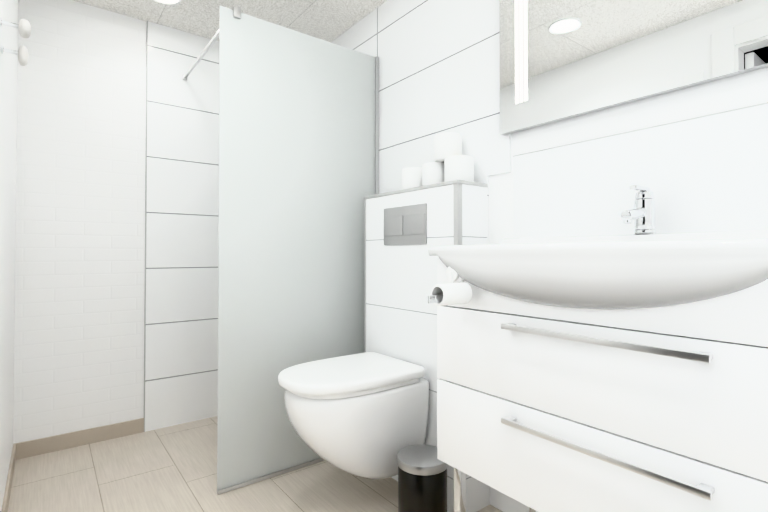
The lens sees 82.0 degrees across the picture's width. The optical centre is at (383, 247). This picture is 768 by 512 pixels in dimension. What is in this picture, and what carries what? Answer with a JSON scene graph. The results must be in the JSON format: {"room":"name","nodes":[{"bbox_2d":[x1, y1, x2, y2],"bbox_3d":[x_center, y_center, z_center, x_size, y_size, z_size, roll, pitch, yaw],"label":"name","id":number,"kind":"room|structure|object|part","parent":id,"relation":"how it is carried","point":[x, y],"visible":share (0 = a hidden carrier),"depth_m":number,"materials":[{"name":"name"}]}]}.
{"room":"bathroom","nodes":[
{"label":"bathroom","id":0,"kind":"room"},
{"bbox_2d":[0,0,17,511],"bbox_3d":[-1.213,-0.141,1.312,0.100,2.270,2.130,1,-1,-37],"label":"wall","id":1,"kind":"structure","parent":0,"point":[8,90],"depth_m":1.68,"materials":[{"name":"white paint"}]},
{"bbox_2d":[1,443,15,511],"bbox_3d":[-1.165,0.957,1.325,0.010,0.075,1.942,1,-1,-37],"label":"baseboard","id":2,"kind":"structure","parent":1,"relation":"attached to","point":[6,499],"depth_m":1.79,"materials":[{"name":"beige tile"}]},
{"bbox_2d":[1,45,27,65],"bbox_3d":[-1.183,-0.622,1.416,0.065,0.068,0.047,1,-1,-37],"label":"wall hook","id":3,"kind":"object","parent":1,"relation":"attached to","point":[22,52],"visible":1,"depth_m":1.41,"materials":[{"name":"white metal"}]},
{"bbox_3d":[-1.190,-0.626,1.412,0.040,0.013,0.013,1,-1,-37],"label":"rod","id":4,"kind":"part","parent":3,"relation":"part of","materials":[{"name":"silver metal"}]},
{"bbox_2d":[0,17,30,37],"bbox_3d":[-1.123,-0.676,1.346,0.073,0.055,0.070,1,-1,-37],"label":"wall hook","id":5,"kind":"object","parent":1,"relation":"attached to","point":[23,26],"visible":1,"depth_m":1.34,"materials":[{"name":"white metal"}]},
{"bbox_3d":[-1.132,-0.677,1.341,0.045,0.013,0.013,1,-1,-37],"label":"rod","id":6,"kind":"part","parent":5,"relation":"part of","materials":[{"name":"silver metal"}]},
{"bbox_2d":[13,0,218,443],"bbox_3d":[-1.190,-0.122,2.600,1.700,2.270,0.110,1,-1,-37],"label":"wall","id":7,"kind":"structure","parent":0,"point":[80,240],"depth_m":2.35,"materials":[{"name":"tile"}]},
{"bbox_2d":[16,418,143,459],"bbox_3d":[-1.533,0.970,2.260,0.540,0.075,0.010,1,-1,-37],"label":"baseboard","id":8,"kind":"structure","parent":7,"relation":"attached to","point":[30,448],"depth_m":2.24,"materials":[{"name":"beige tile"}]},
{"bbox_2d":[144,21,147,431],"bbox_3d":[-1.316,-0.125,2.440,0.005,2.270,0.011,1,-1,-37],"label":"trim","id":9,"kind":"structure","parent":7,"relation":"attached to","point":[145,219],"depth_m":2.44,"materials":[{"name":"grey"}]},
{"bbox_2d":[73,0,386,41],"bbox_3d":[-0.226,-1.325,1.354,1.700,0.100,3.290,1,-1,-37],"label":"ceiling","id":10,"kind":"structure","parent":0,"point":[329,20],"depth_m":2.37,"materials":[{"name":"white paint"}]},
{"bbox_2d":[154,0,181,4],"bbox_3d":[-1.100,-1.260,2.202,0.176,0.005,0.176,1,-1,-37],"label":"recessed light","id":11,"kind":"object","parent":10,"relation":"in","point":[170,2],"visible":1,"depth_m":2.26,"materials":[{"name":"white"}]},
{"bbox_2d":[8,416,502,511],"bbox_3d":[-0.226,1.044,1.320,1.700,0.100,3.290,1,-1,-37],"label":"floor","id":12,"kind":"structure","parent":0,"point":[170,469],"depth_m":1.88,"materials":[{"name":"tile"}]},
{"bbox_2d":[182,6,378,494],"bbox_3d":[-0.620,0.002,2.401,0.811,2.015,0.895,1,-1,-37],"label":"screen","id":13,"kind":"object","parent":12,"relation":"on","point":[298,146],"visible":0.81,"depth_m":1.97,"materials":[{"name":"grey glass"}]},
{"bbox_2d":[397,444,447,511],"bbox_3d":[0.131,0.853,1.520,0.214,0.288,0.201,1,-1,-37],"label":"pedal bin","id":14,"kind":"object","parent":12,"relation":"on","point":[422,477],"visible":0.83,"depth_m":1.46,"materials":[{"name":"black metal"}]},
{"bbox_3d":[0.133,0.725,1.522,0.177,0.033,0.177,1,-1,-37],"label":"lid","id":15,"kind":"part","parent":14,"relation":"part of","materials":[{"name":"silver metal"}]},
{"bbox_2d":[428,185,767,511],"bbox_3d":[0.515,0.411,1.064,0.629,1.158,0.860,1,-1,-37],"label":"bathroom vanity","id":16,"kind":"object","parent":12,"relation":"on","point":[614,373],"visible":1,"depth_m":0.89,"materials":[{"name":"white paint"}]},
{"bbox_3d":[0.183,0.103,1.214,0.008,0.072,0.014,1,-1,-37],"label":"paperholder arm","id":17,"kind":"part","parent":16,"relation":"part of"},
{"bbox_3d":[0.189,0.071,1.219,0.012,0.044,0.044,1,-1,-37],"label":"paperholder knob","id":18,"kind":"part","parent":16,"relation":"part of","materials":[{"name":"white plastic"}]},
{"bbox_2d":[453,277,463,282],"bbox_3d":[0.199,0.071,1.226,0.012,0.066,0.066,1,-1,-37],"label":"toilet paper holder","id":19,"kind":"object","parent":16,"relation":"on","point":[455,279],"depth_m":1.21,"materials":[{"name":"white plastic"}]},
{"bbox_3d":[0.222,0.803,1.290,0.026,0.382,0.026,1,-1,-37],"label":"leg","id":20,"kind":"part","parent":16,"relation":"part of","materials":[{"name":"silver metal"}]},
{"bbox_3d":[0.306,0.419,1.072,0.024,0.011,0.020,1,-1,-37],"label":"handle post","id":21,"kind":"part","parent":16,"relation":"part of","materials":[{"name":"silver metal"}]},
{"bbox_2d":[428,230,767,309],"bbox_3d":[0.555,0.048,1.099,0.528,0.173,0.860,1,-1,-37],"label":"basin","id":22,"kind":"object","parent":16,"relation":"in","point":[643,269],"depth_m":0.87,"materials":[{"name":"ceramic"}]},
{"bbox_3d":[0.404,0.270,0.982,0.022,0.210,0.796,1,-1,-37],"label":"drawer","id":23,"kind":"part","parent":16,"relation":"part of","materials":[{"name":"white paint"}]},
{"bbox_3d":[0.404,0.495,0.978,0.022,0.232,0.796,1,-1,-37],"label":"drawer","id":24,"kind":"part","parent":16,"relation":"part of","materials":[{"name":"white laminate"}]},
{"bbox_3d":[0.404,0.095,0.984,0.022,0.134,0.796,1,-1,-37],"label":"panel","id":25,"kind":"part","parent":16,"relation":"part of","materials":[{"name":"white paint"}]},
{"bbox_2d":[621,185,655,233],"bbox_3d":[0.681,-0.102,1.185,0.141,0.128,0.054,1,-1,-37],"label":"tap","id":26,"kind":"object","parent":16,"relation":"on","point":[643,214],"depth_m":1.19,"materials":[{"name":"silver metal"}]},
{"bbox_3d":[0.548,0.186,0.758,0.024,0.011,0.020,1,-1,-37],"label":"handle post","id":27,"kind":"part","parent":16,"relation":"part of","materials":[{"name":"silver metal"}]},
{"bbox_3d":[0.548,0.414,0.755,0.024,0.011,0.020,1,-1,-37],"label":"handle post","id":28,"kind":"part","parent":16,"relation":"part of","materials":[{"name":"silver metal"}]},
{"bbox_3d":[0.158,0.385,1.916,0.157,1.236,0.592,1,-1,-37],"label":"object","id":29,"kind":"object","parent":12,"relation":"on","visible":0},
{"bbox_2d":[366,184,453,511],"bbox_3d":[0.091,0.384,1.867,0.008,1.236,0.567,1,-1,-37],"label":"wall","id":30,"kind":"structure","parent":29,"relation":"attached to","point":[401,312],"depth_m":1.84,"materials":[{"name":"tile"}]},
{"bbox_2d":[278,352,428,478],"bbox_3d":[-0.135,0.676,1.704,0.538,0.428,0.376,1,-1,-37],"label":"toilet","id":31,"kind":"object","parent":30,"relation":"attached to","point":[364,415],"visible":1,"depth_m":1.57,"materials":[{"name":"white ceramic"}]},
{"bbox_3d":[-0.144,0.480,1.699,0.515,0.038,0.376,1,-1,-37],"label":"lid","id":32,"kind":"part","parent":31,"relation":"part of","materials":[{"name":"white plastic"}]},
{"bbox_3d":[-0.141,0.508,1.701,0.465,0.012,0.352,1,-1,-37],"label":"seat","id":33,"kind":"part","parent":31,"relation":"part of","materials":[{"name":"white plastic"}]},
{"bbox_2d":[365,199,365,351],"bbox_3d":[-0.085,0.387,2.097,0.009,1.236,0.012,1,-1,-37],"label":"trim","id":34,"kind":"structure","parent":30,"relation":"attached to","point":[365,275],"depth_m":2.10,"materials":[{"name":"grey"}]},
{"bbox_2d":[384,203,426,244],"bbox_3d":[0.085,-0.094,1.870,0.006,0.163,0.278,1,-1,-37],"label":"flush plate","id":35,"kind":"object","parent":30,"relation":"attached to","point":[407,239],"depth_m":1.85,"materials":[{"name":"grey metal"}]},
{"bbox_2d":[384,216,402,235],"bbox_3d":[0.040,-0.094,1.922,0.005,0.083,0.133,1,-1,-37],"label":"button","id":36,"kind":"object","parent":35,"relation":"attached to","point":[393,226],"visible":1,"depth_m":1.92,"materials":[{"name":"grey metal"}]},
{"bbox_2d":[403,213,424,234],"bbox_3d":[0.123,-0.095,1.813,0.005,0.083,0.133,1,-1,-37],"label":"button","id":37,"kind":"object","parent":35,"relation":"attached to","point":[413,224],"visible":1,"depth_m":1.81,"materials":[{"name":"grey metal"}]},
{"bbox_2d":[453,183,459,244],"bbox_3d":[0.270,0.381,1.633,0.009,1.236,0.023,1,-1,-37],"label":"trim","id":38,"kind":"structure","parent":30,"relation":"attached to","point":[456,204],"depth_m":1.63,"materials":[{"name":"grey"}]},
{"bbox_2d":[364,180,487,198],"bbox_3d":[0.156,-0.240,1.918,0.170,0.014,0.606,1,-1,-37],"label":"shelf","id":39,"kind":"object","parent":29,"relation":"on","point":[431,186],"visible":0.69,"depth_m":1.75,"materials":[{"name":"grey"}]},
{"bbox_2d":[402,167,421,189],"bbox_3d":[0.135,-0.300,1.988,0.112,0.106,0.112,1,-1,-37],"label":"paper roll","id":40,"kind":"object","parent":39,"relation":"on","point":[411,177],"visible":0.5,"depth_m":1.94,"materials":[{"name":"white paper"}]},
{"bbox_2d":[422,162,444,185],"bbox_3d":[0.220,-0.301,1.882,0.112,0.106,0.112,1,-1,-37],"label":"paper roll","id":41,"kind":"object","parent":39,"relation":"on","point":[432,172],"visible":0.5,"depth_m":1.83,"materials":[{"name":"white paper"}]},
{"bbox_2d":[434,132,461,161],"bbox_3d":[0.264,-0.409,1.824,0.116,0.106,0.116,1,-1,-37],"label":"paper roll","id":42,"kind":"object","parent":41,"relation":"on","point":[447,144],"visible":0.75,"depth_m":1.77,"materials":[{"name":"white paper"}]},
{"bbox_2d":[444,155,473,181],"bbox_3d":[0.299,-0.303,1.756,0.116,0.106,0.116,1,-1,-37],"label":"paper roll","id":43,"kind":"object","parent":39,"relation":"on","point":[458,167],"visible":0.67,"depth_m":1.71,"materials":[{"name":"white paper"}]},
{"bbox_2d":[462,184,487,511],"bbox_3d":[0.345,0.382,1.682,0.144,1.236,0.008,1,-1,-37],"label":"wall","id":44,"kind":"structure","parent":29,"relation":"attached to","point":[474,214],"depth_m":1.68,"materials":[{"name":"tile"}]},
{"bbox_2d":[331,0,767,511],"bbox_3d":[0.406,-0.134,1.819,0.110,2.270,3.290,1,-1,-37],"label":"wall","id":45,"kind":"structure","parent":0,"point":[439,66],"depth_m":1.81,"materials":[{"name":"tile"}]},
{"bbox_2d":[460,184,461,244],"bbox_3d":[0.283,0.381,1.634,0.014,1.236,0.009,1,-1,-37],"label":"trim","id":46,"kind":"structure","parent":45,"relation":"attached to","point":[460,214],"depth_m":1.64,"materials":[{"name":"grey"}]},
{"bbox_2d":[499,0,767,134],"bbox_3d":[0.753,-0.802,1.263,0.024,0.740,1.020,1,-1,-37],"label":"mirror","id":47,"kind":"object","parent":45,"relation":"attached to","point":[562,59],"visible":1,"depth_m":1.33,"materials":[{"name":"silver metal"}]},
{"bbox_2d":[513,104,767,237],"bbox_3d":[0.893,-0.142,1.100,0.008,0.406,1.354,1,-1,-37],"label":"backsplash","id":48,"kind":"structure","parent":45,"relation":"attached to","point":[707,174],"depth_m":1.25,"materials":[{"name":"white tile"}]},
{"bbox_2d":[513,102,767,156],"bbox_3d":[0.892,-0.347,1.103,0.008,0.004,1.355,1,-1,-37],"label":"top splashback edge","id":49,"kind":"structure","parent":48,"relation":"attached to","point":[649,127],"depth_m":1.26,"materials":[{"name":"grey"}]}
]}

